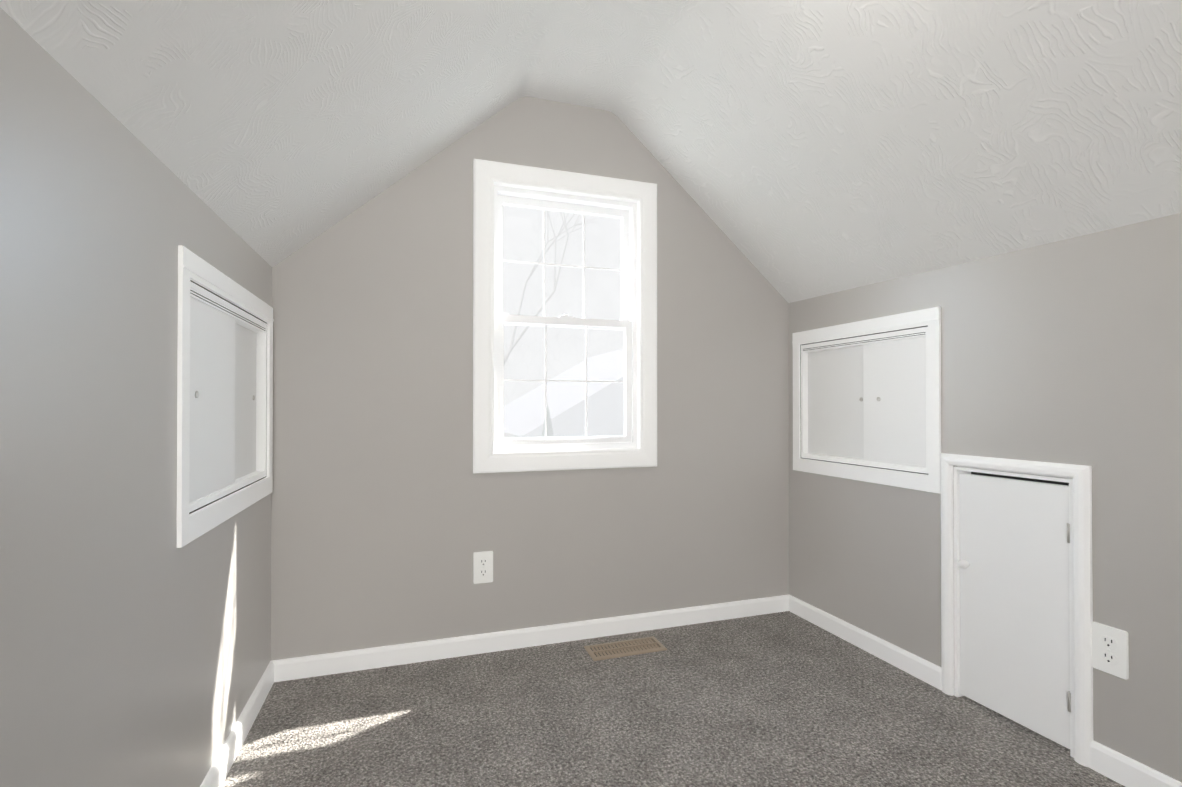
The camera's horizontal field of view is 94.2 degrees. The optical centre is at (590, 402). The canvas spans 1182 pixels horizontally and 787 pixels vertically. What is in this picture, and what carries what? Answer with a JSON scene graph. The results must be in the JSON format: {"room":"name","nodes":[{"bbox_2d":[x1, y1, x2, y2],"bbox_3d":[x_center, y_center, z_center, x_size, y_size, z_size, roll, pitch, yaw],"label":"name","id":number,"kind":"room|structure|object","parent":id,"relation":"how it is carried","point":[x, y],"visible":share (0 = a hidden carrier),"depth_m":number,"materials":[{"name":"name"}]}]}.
{"room":"attic room","nodes":[
{"label":"attic room","id":0,"kind":"room"},
{"bbox_2d":[0,7,271,786],"bbox_3d":[-0.536,0.227,0.191,0.019,1.375,3.440,0,0,-18],"label":"wall","id":1,"kind":"structure","parent":0,"point":[135,646],"depth_m":0.83,"materials":[{"name":"grey paint"}]},
{"bbox_2d":[176,245,273,547],"bbox_3d":[-0.971,-0.010,1.441,0.092,0.605,0.742,0,0,-18],"label":"upper cabinet","id":2,"kind":"object","parent":1,"relation":"attached to","point":[224,368],"visible":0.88,"depth_m":1.34,"materials":[{"name":"white wood"}]},
{"bbox_2d":[189,280,266,513],"bbox_3d":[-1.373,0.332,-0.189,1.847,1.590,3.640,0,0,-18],"label":"sliding track","id":3,"kind":"object","parent":2,"relation":"attached to","point":[266,397],"visible":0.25,"depth_m":1.79,"materials":[{"name":"grey wood"}]},
{"bbox_2d":[200,659,279,786],"bbox_3d":[-0.529,0.881,0.189,0.032,0.068,3.440,0,0,-18],"label":"baseboard","id":4,"kind":"structure","parent":1,"relation":"attached to","point":[216,775],"depth_m":1.48,"materials":[{"name":"white wood"}]},
{"bbox_2d":[0,0,557,266],"bbox_3d":[-0.164,-0.784,0.320,0.924,0.788,3.440,0,0,-18],"label":"ceiling","id":5,"kind":"structure","parent":0,"point":[272,133],"depth_m":1.18,"materials":[{"name":"white paint"}]},
{"bbox_2d":[271,97,788,659],"bbox_3d":[-0.087,-0.122,2.151,2.054,2.100,0.001,0,0,-18],"label":"wall","id":6,"kind":"structure","parent":0,"point":[391,511],"depth_m":2.03,"materials":[{"name":"grey paint"}]},
{"bbox_2d":[473,551,492,583],"bbox_3d":[-0.400,0.613,2.039,0.072,0.116,0.007,0,0,-18],"label":"outlet","id":7,"kind":"object","parent":6,"relation":"attached to","point":[483,567],"visible":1,"depth_m":2.04,"materials":[{"name":"white plastic"}]},
{"bbox_2d":[280,595,787,680],"bbox_3d":[-0.066,0.894,2.145,2.013,0.068,0.013,0,0,-18],"label":"baseboard","id":8,"kind":"structure","parent":6,"relation":"attached to","point":[422,651],"depth_m":2.07,"materials":[{"name":"white wood"}]},
{"bbox_2d":[473,159,656,472],"bbox_3d":[-0.099,-0.317,2.193,0.740,1.160,0.125,0,0,-18],"label":"window","id":9,"kind":"structure","parent":6,"relation":"in","point":[630,204],"depth_m":2.19,"materials":[{"name":"white wood"}]},
{"bbox_2d":[523,0,689,112],"bbox_3d":[0.449,-1.180,0.524,0.365,0.006,3.440,0,0,-18],"label":"ceiling","id":10,"kind":"structure","parent":0,"point":[597,54],"depth_m":1.82,"materials":[{"name":"white paint"}]},
{"bbox_2d":[221,611,1124,786],"bbox_3d":[0.480,0.916,0.415,6.054,0.001,3.640,0,0,-18],"label":"floor","id":11,"kind":"structure","parent":0,"point":[785,699],"depth_m":1.58,"materials":[{"name":"carpet"}]},
{"bbox_2d":[584,636,666,660],"bbox_3d":[0.129,0.922,2.068,0.290,0.010,0.120,0,0,-18],"label":"air vent register","id":12,"kind":"object","parent":11,"relation":"on","point":[610,650],"visible":1,"depth_m":2.06,"materials":[{"name":"brown metal"}]},
{"bbox_2d":[613,0,1181,302],"bbox_3d":[1.062,-0.782,0.722,0.924,0.788,3.440,0,0,-18],"label":"ceiling","id":13,"kind":"structure","parent":0,"point":[799,150],"depth_m":1.49,"materials":[{"name":"white paint"}]},
{"bbox_2d":[788,213,1181,781],"bbox_3d":[1.145,0.237,1.748,0.037,1.375,1.530,0,0,-18],"label":"wall","id":14,"kind":"structure","parent":0,"point":[1067,351],"depth_m":1.46,"materials":[{"name":"grey paint"}]},
{"bbox_2d":[788,594,940,689],"bbox_3d":[1.009,0.893,2.105,0.031,0.068,0.717,0,0,-18],"label":"baseboard","id":15,"kind":"structure","parent":14,"relation":"attached to","point":[914,665],"depth_m":2.03,"materials":[{"name":"white wood"}]},
{"bbox_2d":[792,306,940,493],"bbox_3d":[1.047,-0.005,2.117,0.104,0.605,0.697,0,0,-18],"label":"upper cabinet","id":16,"kind":"object","parent":14,"relation":"attached to","point":[874,400],"visible":0.98,"depth_m":2.04,"materials":[{"name":"white wood"}]},
{"bbox_2d":[800,326,927,474],"bbox_3d":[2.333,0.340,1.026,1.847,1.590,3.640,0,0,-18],"label":"sliding track","id":17,"kind":"object","parent":16,"relation":"attached to","point":[853,337],"visible":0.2,"depth_m":2.51,"materials":[{"name":"grey wood"}]},
{"bbox_2d":[940,453,1092,767],"bbox_3d":[1.222,0.543,1.587,0.100,0.761,0.404,0,0,-18],"label":"door","id":18,"kind":"structure","parent":14,"relation":"in","point":[1016,596],"depth_m":1.55,"materials":[{"name":"white wood"}]},
{"bbox_2d":[1092,622,1128,679],"bbox_3d":[1.279,0.611,1.356,0.008,0.116,0.072,0,0,-18],"label":"outlet","id":19,"kind":"object","parent":14,"relation":"attached to","point":[1110,649],"visible":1,"depth_m":1.35,"materials":[{"name":"white plastic"}]},
{"bbox_2d":[1090,740,1181,786],"bbox_3d":[1.333,0.881,0.199,0.642,0.068,2.299,0,0,-18],"label":"baseboard","id":20,"kind":"structure","parent":14,"relation":"attached to","point":[1118,767],"depth_m":1.32,"materials":[{"name":"white wood"}]},
{"label":"outside","id":21,"kind":"structure","parent":0,"visible":0},
{"bbox_2d":[503,206,623,405],"bbox_3d":[-7.328,-10.934,23.002,60.000,36.000,0.001,0,0,-18],"label":"sky","id":22,"kind":"structure","parent":21,"point":[510,218],"depth_m":24.85,"materials":[{"name":"white"}]},
{"label":"ground","id":23,"kind":"structure","parent":21,"visible":0},
{"bbox_2d":[542,407,553,436],"bbox_3d":[-0.734,1.940,9.292,1.000,3.870,1.000,0,0,-18],"label":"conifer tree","id":24,"kind":"object","parent":23,"relation":"on","point":[548,427],"depth_m":9.24,"materials":[{"name":"grey plant"}]},
{"bbox_2d":[504,210,592,361],"bbox_3d":[-1.598,-0.476,10.214,4.167,8.719,3.305,0,0,-18],"label":"tree","id":25,"kind":"object","parent":23,"relation":"on","point":[521,335],"depth_m":11.16,"materials":[{"name":"grey plant"}]},
{"bbox_2d":[504,348,623,437],"bbox_3d":[1.273,1.122,16.271,8.400,5.600,8.600,0,0,-18],"label":"house","id":26,"kind":"structure","parent":23,"relation":"on","point":[569,400],"depth_m":12.18,"materials":[{"name":"grey"}]}
]}

